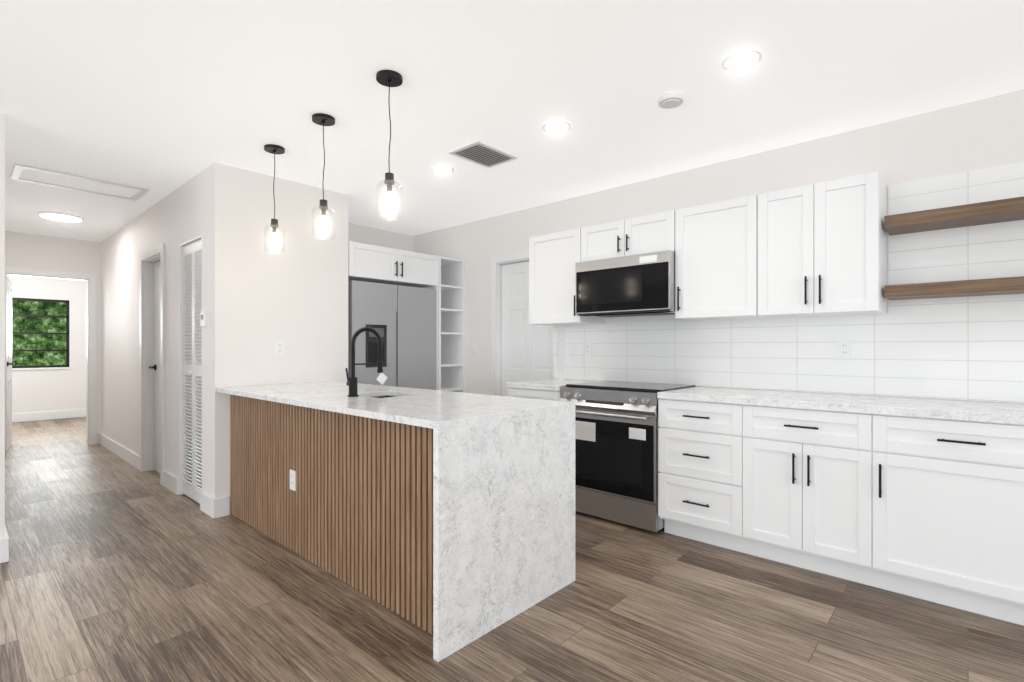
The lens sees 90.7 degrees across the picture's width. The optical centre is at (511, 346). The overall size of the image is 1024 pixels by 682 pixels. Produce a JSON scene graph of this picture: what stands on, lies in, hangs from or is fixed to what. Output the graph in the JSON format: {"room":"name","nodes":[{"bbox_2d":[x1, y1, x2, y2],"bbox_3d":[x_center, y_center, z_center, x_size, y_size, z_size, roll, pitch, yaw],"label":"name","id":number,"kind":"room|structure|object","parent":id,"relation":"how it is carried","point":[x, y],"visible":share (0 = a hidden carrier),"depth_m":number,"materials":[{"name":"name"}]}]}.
{"room":"kitchen","nodes":[
{"label":"kitchen","id":0,"kind":"room"},
{"bbox_2d":[0,114,4,537],"bbox_3d":[-4.406,-0.050,4.163,4.120,2.500,0.120,0,0,42],"label":"wall","id":1,"kind":"structure","parent":0,"point":[2,325],"depth_m":2.82,"materials":[{"name":"white paint"}]},
{"bbox_2d":[0,526,8,562],"bbox_3d":[-4.308,1.133,4.169,4.016,0.135,0.060,0,0,42],"label":"baseboard","id":2,"kind":"structure","parent":1,"relation":"attached to","point":[4,542],"depth_m":2.82,"materials":[{"name":"white paint"}]},
{"bbox_2d":[5,275,85,413],"bbox_3d":[-7.900,-0.050,8.203,0.120,2.500,4.000,0,0,42],"label":"wall","id":3,"kind":"structure","parent":0,"point":[45,390],"depth_m":8.45,"materials":[{"name":"white paint"}]},
{"bbox_2d":[12,298,68,367],"bbox_3d":[-7.772,-0.225,8.330,0.040,1.130,0.720,0,0,42],"label":"window","id":4,"kind":"structure","parent":3,"relation":"in","point":[66,333],"depth_m":8.36,"materials":[{"name":"black"}]},
{"bbox_2d":[12,409,85,421],"bbox_3d":[-7.850,1.133,8.158,0.016,0.135,4.000,0,0,42],"label":"baseboard","id":5,"kind":"structure","parent":3,"relation":"attached to","point":[34,416],"depth_m":8.36,"materials":[{"name":"white paint"}]},
{"bbox_2d":[5,231,100,432],"bbox_3d":[-5.449,-0.050,5.992,0.120,2.500,4.000,0,0,42],"label":"wall","id":6,"kind":"structure","parent":0,"point":[31,251],"depth_m":6.01,"materials":[{"name":"white paint"}]},
{"bbox_2d":[5,276,14,451],"bbox_3d":[-6.019,0.191,6.001,0.708,2.010,0.163,0,0,42],"label":"room door","id":7,"kind":"structure","parent":6,"relation":"in","point":[8,362],"depth_m":5.99,"materials":[{"name":"white paint"}]},
{"bbox_2d":[5,266,96,444],"bbox_3d":[-5.469,0.150,5.957,0.138,2.100,0.880,0,0,42],"label":"door frame","id":8,"kind":"structure","parent":6,"relation":"attached to","point":[91,279],"depth_m":6.20,"materials":[{"name":"white paint"}]},
{"bbox_2d":[101,167,208,494],"bbox_3d":[-3.648,-0.050,5.041,4.070,2.500,0.120,0,0,42],"label":"wall","id":9,"kind":"structure","parent":0,"point":[174,219],"depth_m":4.90,"materials":[{"name":"white paint"}]},
{"bbox_2d":[97,433,139,469],"bbox_3d":[-4.369,1.133,5.588,2.025,0.135,0.035,0,0,42],"label":"baseboard","id":10,"kind":"structure","parent":9,"relation":"attached to","point":[129,456],"depth_m":5.50,"materials":[{"name":"white paint"}]},
{"bbox_2d":[140,243,164,485],"bbox_3d":[-3.271,0.150,4.689,0.800,2.100,0.138,0,0,42],"label":"door frame","id":11,"kind":"structure","parent":9,"relation":"attached to","point":[146,363],"depth_m":4.87,"materials":[{"name":"white paint"}]},
{"bbox_2d":[149,261,159,472],"bbox_3d":[-3.242,0.191,4.722,0.630,2.010,0.140,0,0,42],"label":"door","id":12,"kind":"structure","parent":9,"relation":"in","point":[156,367],"depth_m":4.84,"materials":[{"name":"white paint"}]},
{"bbox_2d":[163,470,178,494],"bbox_3d":[-2.861,1.133,4.239,0.403,0.135,0.016,0,0,42],"label":"baseboard","id":13,"kind":"structure","parent":9,"relation":"attached to","point":[171,482],"depth_m":4.21,"materials":[{"name":"white paint"}]},
{"bbox_2d":[179,235,201,494],"bbox_3d":[-2.456,0.185,3.966,0.560,2.030,0.120,0,0,42],"label":"door frame","id":14,"kind":"structure","parent":9,"relation":"attached to","point":[199,237],"depth_m":4.10,"materials":[{"name":"white paint"}]},
{"bbox_2d":[183,239,201,503],"bbox_3d":[-2.479,0.186,3.941,0.532,2.003,0.048,0,0,42],"label":"louvered door","id":15,"kind":"structure","parent":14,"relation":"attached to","point":[192,332],"depth_m":3.95,"materials":[{"name":"white paint"}]},
{"bbox_2d":[200,312,206,326],"bbox_3d":[-2.251,-0.200,3.686,0.080,0.100,0.020,0,0,42],"label":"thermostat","id":16,"kind":"object","parent":9,"relation":"attached to","point":[203,319],"visible":1,"depth_m":3.67,"materials":[{"name":"white plastic"}]},
{"bbox_2d":[200,492,220,518],"bbox_3d":[-2.180,1.133,3.639,0.284,0.135,0.036,0,0,42],"label":"baseboard","id":17,"kind":"structure","parent":9,"relation":"attached to","point":[211,507],"depth_m":3.57,"materials":[{"name":"white paint"}]},
{"bbox_2d":[209,162,347,513],"bbox_3d":[-1.787,-0.050,3.976,0.120,2.500,1.030,0,0,42],"label":"wall","id":18,"kind":"structure","parent":0,"point":[294,296],"depth_m":3.82,"materials":[{"name":"white paint"}]},
{"bbox_2d":[275,341,284,355],"bbox_3d":[-1.783,0.010,3.884,0.009,0.115,0.070,0,0,42],"label":"outlet","id":19,"kind":"object","parent":18,"relation":"attached to","point":[279,348],"visible":1,"depth_m":3.88,"materials":[{"name":"white plastic"}]},
{"bbox_2d":[199,223,413,488],"bbox_3d":[-1.948,-0.050,5.111,0.120,2.500,2.260,0,0,42],"label":"wall","id":20,"kind":"structure","parent":0,"point":[375,236],"depth_m":5.55,"materials":[{"name":"white paint"}]},
{"bbox_2d":[0,417,1023,681],"bbox_3d":[-2.818,1.230,2.474,15.500,0.060,7.900,0,0,42],"label":"floor","id":21,"kind":"structure","parent":0,"point":[114,569],"depth_m":2.27,"materials":[{"name":"brown wood"}]},
{"bbox_2d":[348,280,436,389],"bbox_3d":[-1.356,0.312,4.960,0.802,1.775,0.930,0,0,42],"label":"refrigerator","id":22,"kind":"object","parent":21,"relation":"on","point":[401,320],"visible":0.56,"depth_m":4.68,"materials":[{"name":"silver metal"}]},
{"bbox_2d":[348,241,438,389],"bbox_3d":[-1.277,0.145,4.889,0.654,2.110,0.990,0,0,42],"label":"upper cabinet","id":23,"kind":"object","parent":21,"relation":"on","point":[376,264],"visible":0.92,"depth_m":4.66,"materials":[{"name":"white wood"}]},
{"bbox_2d":[215,389,574,661],"bbox_3d":[-0.879,0.758,3.074,2.430,0.886,0.907,0,0,42],"label":"kitchen island","id":24,"kind":"object","parent":21,"relation":"on","point":[446,519],"depth_m":2.34,"materials":[{"name":"wood"}]},
{"bbox_2d":[290,469,295,490],"bbox_3d":[-1.278,0.775,2.943,0.070,0.115,0.009,0,0,42],"label":"outlet","id":25,"kind":"object","parent":24,"relation":"attached to","point":[293,480],"visible":1,"depth_m":2.94,"materials":[{"name":"white plastic"}]},
{"bbox_2d":[215,381,454,404],"bbox_3d":[-1.229,0.300,3.390,1.487,0.030,0.907,0,0,42],"label":"island countertop","id":26,"kind":"structure","parent":24,"relation":"on","point":[330,392],"depth_m":3.24,"materials":[{"name":"white stone"}]},
{"bbox_2d":[345,327,386,396],"bbox_3d":[-0.868,0.082,3.002,0.110,0.404,0.254,0,0,42],"label":"faucet","id":27,"kind":"object","parent":26,"relation":"on","point":[352,382],"visible":1,"depth_m":2.94,"materials":[{"name":"black metal"}]},
{"bbox_2d":[438,256,464,392],"bbox_3d":[-0.841,0.145,5.398,0.620,2.110,0.343,0,0,42],"label":"pantry shelves","id":28,"kind":"object","parent":21,"relation":"on","point":[451,331],"visible":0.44,"depth_m":5.37,"materials":[{"name":"white wood"}]},
{"bbox_2d":[508,387,559,400],"bbox_3d":[0.368,0.763,4.123,0.524,0.876,0.617,0,0,42],"label":"base cabinet","id":29,"kind":"object","parent":21,"relation":"on","point":[544,393],"depth_m":3.87,"materials":[{"name":"white wood"}]},
{"bbox_2d":[506,379,594,390],"bbox_3d":[0.361,0.305,4.123,0.534,0.040,0.626,0,0,42],"label":"countertop","id":30,"kind":"structure","parent":29,"relation":"on","point":[558,383],"depth_m":4.04,"materials":[{"name":"white stone"}]},
{"bbox_2d":[559,380,695,531],"bbox_3d":[0.822,0.738,3.663,0.758,0.924,0.692,0,0,42],"label":"range","id":31,"kind":"object","parent":21,"relation":"on","point":[616,451],"visible":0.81,"depth_m":3.39,"materials":[{"name":"silver metal"}]},
{"bbox_2d":[657,395,753,554],"bbox_3d":[1.342,0.763,3.245,0.566,0.876,0.617,0,0,42],"label":"base cabinet","id":32,"kind":"object","parent":21,"relation":"on","point":[706,446],"depth_m":3.01,"materials":[{"name":"white wood"}]},
{"bbox_2d":[754,403,889,590],"bbox_3d":[1.755,0.763,2.872,0.659,0.876,0.617,0,0,42],"label":"base cabinet","id":33,"kind":"object","parent":21,"relation":"on","point":[822,474],"depth_m":2.60,"materials":[{"name":"white wood"}]},
{"bbox_2d":[890,411,1023,625],"bbox_3d":[2.198,0.763,2.472,0.760,0.876,0.617,0,0,42],"label":"base cabinet","id":34,"kind":"object","parent":21,"relation":"on","point":[921,498],"depth_m":2.26,"materials":[{"name":"white wood"}]},
{"bbox_2d":[658,387,1023,422],"bbox_3d":[2.016,0.305,2.631,2.390,0.040,0.626,0,0,42],"label":"countertop","id":35,"kind":"structure","parent":34,"relation":"on","point":[968,409],"depth_m":2.64,"materials":[{"name":"white stone"}]},
{"bbox_2d":[0,0,1023,241],"bbox_3d":[-2.818,-1.323,2.474,15.500,0.074,7.900,0,0,42],"label":"ceiling","id":36,"kind":"structure","parent":0,"point":[160,99],"depth_m":2.54,"materials":[{"name":"white paint"}]},
{"bbox_2d":[38,211,83,221],"bbox_3d":[-4.471,-1.288,5.016,0.340,0.024,0.340,0,0,42],"label":"recessed light","id":37,"kind":"object","parent":36,"relation":"in","point":[60,216],"visible":1,"depth_m":4.98,"materials":[{"name":"white paint"}]},
{"bbox_2d":[264,144,284,252],"bbox_3d":[-1.550,-0.961,3.300,0.128,0.678,0.128,0,0,42],"label":"pendant light","id":38,"kind":"object","parent":36,"relation":"hanging from","point":[274,240],"visible":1,"depth_m":3.29,"materials":[{"name":"black"}]},
{"bbox_2d":[311,113,335,239],"bbox_3d":[-1.070,-0.961,2.870,0.128,0.678,0.128,0,0,42],"label":"pendant light","id":39,"kind":"object","parent":36,"relation":"hanging from","point":[322,119],"visible":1,"depth_m":2.85,"materials":[{"name":"black"}]},
{"bbox_2d":[376,70,402,220],"bbox_3d":[-0.589,-0.961,2.430,0.128,0.678,0.128,0,0,42],"label":"pendant light","id":40,"kind":"object","parent":36,"relation":"hanging from","point":[389,78],"visible":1,"depth_m":2.41,"materials":[{"name":"black"}]},
{"bbox_2d":[431,165,453,173],"bbox_3d":[-0.508,-1.296,3.697,0.166,0.007,0.166,0,0,42],"label":"recessed light","id":41,"kind":"object","parent":36,"relation":"in","point":[442,169],"visible":1,"depth_m":3.68,"materials":[{"name":"white paint"}]},
{"bbox_2d":[448,140,516,167],"bbox_3d":[-0.194,-1.290,3.413,0.280,0.020,0.380,0,0,42],"label":"ceiling vent","id":42,"kind":"object","parent":36,"relation":"in","point":[482,154],"visible":0.96,"depth_m":3.38,"materials":[{"name":"white metal"}]},
{"bbox_2d":[543,120,570,132],"bbox_3d":[0.263,-1.296,2.981,0.166,0.007,0.166,0,0,42],"label":"recessed light","id":43,"kind":"object","parent":36,"relation":"in","point":[557,126],"visible":1,"depth_m":2.96,"materials":[{"name":"white paint"}]},
{"bbox_2d":[658,92,682,108],"bbox_3d":[0.827,-1.282,2.634,0.124,0.036,0.124,0,0,42],"label":"smoke detector","id":44,"kind":"object","parent":36,"relation":"attached to","point":[668,100],"visible":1,"depth_m":2.60,"materials":[{"name":"white paint"}]},
{"bbox_2d":[722,49,761,70],"bbox_3d":[1.039,-1.296,2.288,0.166,0.007,0.166,0,0,42],"label":"recessed light","id":45,"kind":"object","parent":36,"relation":"in","point":[741,59],"visible":1,"depth_m":2.28,"materials":[{"name":"white paint"}]},
{"bbox_2d":[414,89,1023,403],"bbox_3d":[2.119,-0.050,3.044,8.930,2.500,0.120,0,0,42],"label":"wall","id":46,"kind":"structure","parent":0,"point":[985,133],"depth_m":3.41,"materials":[{"name":"white paint"}]},
{"bbox_2d":[502,261,552,395],"bbox_3d":[0.179,0.191,4.797,0.730,2.010,0.035,0,0,42],"label":"door","id":47,"kind":"structure","parent":46,"relation":"in","point":[527,351],"depth_m":4.86,"materials":[{"name":"white paint"}]},
{"bbox_2d":[491,250,564,395],"bbox_3d":[0.172,0.150,4.789,0.900,2.100,0.138,0,0,42],"label":"door frame","id":48,"kind":"structure","parent":46,"relation":"attached to","point":[496,265],"depth_m":5.00,"materials":[{"name":"white paint"}]},
{"bbox_2d":[529,228,604,325],"bbox_3d":[0.455,-0.558,4.220,0.522,0.735,0.358,0,0,42],"label":"upper cabinet","id":49,"kind":"object","parent":46,"relation":"attached to","point":[553,257],"depth_m":4.09,"materials":[{"name":"white wood"}]},
{"bbox_2d":[581,210,676,261],"bbox_3d":[0.932,-0.785,3.790,0.756,0.280,0.358,0,0,42],"label":"upper cabinet","id":50,"kind":"object","parent":46,"relation":"attached to","point":[657,232],"depth_m":3.62,"materials":[{"name":"white wood"}]},
{"bbox_2d":[575,250,674,317],"bbox_3d":[0.907,-0.439,3.759,0.758,0.406,0.436,0,0,42],"label":"over-the-range microwave","id":51,"kind":"object","parent":50,"relation":"attached to","point":[637,285],"visible":0.9,"depth_m":3.57,"materials":[{"name":"silver metal"}]},
{"bbox_2d":[674,192,768,320],"bbox_3d":[1.429,-0.558,3.341,0.575,0.735,0.358,0,0,42],"label":"upper cabinet","id":52,"kind":"object","parent":46,"relation":"attached to","point":[722,253],"depth_m":3.20,"materials":[{"name":"white wood"}]},
{"bbox_2d":[553,162,1023,402],"bbox_3d":[1.843,-0.324,3.207,3.960,1.213,0.008,0,0,42],"label":"tile backsplash","id":53,"kind":"structure","parent":46,"relation":"attached to","point":[971,348],"depth_m":2.88,"materials":[{"name":"white tile"}]},
{"bbox_2d":[584,343,591,355],"bbox_3d":[0.641,0.020,4.279,0.070,0.115,0.009,0,0,42],"label":"outlet","id":54,"kind":"object","parent":53,"relation":"attached to","point":[587,349],"visible":1,"depth_m":4.27,"materials":[{"name":"white plastic"}]},
{"bbox_2d":[838,340,851,358],"bbox_3d":[2.006,0.015,3.048,0.070,0.115,0.009,0,0,42],"label":"outlet","id":55,"kind":"object","parent":53,"relation":"attached to","point":[844,349],"visible":1,"depth_m":3.04,"materials":[{"name":"white plastic"}]},
{"bbox_2d":[769,171,886,317],"bbox_3d":[1.800,-0.558,3.007,0.658,0.735,0.358,0,0,42],"label":"upper cabinet","id":56,"kind":"object","parent":46,"relation":"attached to","point":[815,249],"depth_m":2.82,"materials":[{"name":"white wood"}]},
{"bbox_2d":[884,196,1023,299],"bbox_3d":[2.565,-0.486,2.385,1.285,0.437,0.257,0,0,42],"label":"floating shelves","id":57,"kind":"object","parent":46,"relation":"attached to","point":[995,211],"visible":1,"depth_m":2.56,"materials":[{"name":"brown wood"}]},
{"label":"outside","id":58,"kind":"structure","parent":0,"visible":0},
{"bbox_2d":[13,300,65,365],"bbox_3d":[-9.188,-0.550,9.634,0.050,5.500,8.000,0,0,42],"label":"foliage","id":59,"kind":"object","parent":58,"point":[38,341],"visible":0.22,"depth_m":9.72,"materials":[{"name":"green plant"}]}
]}

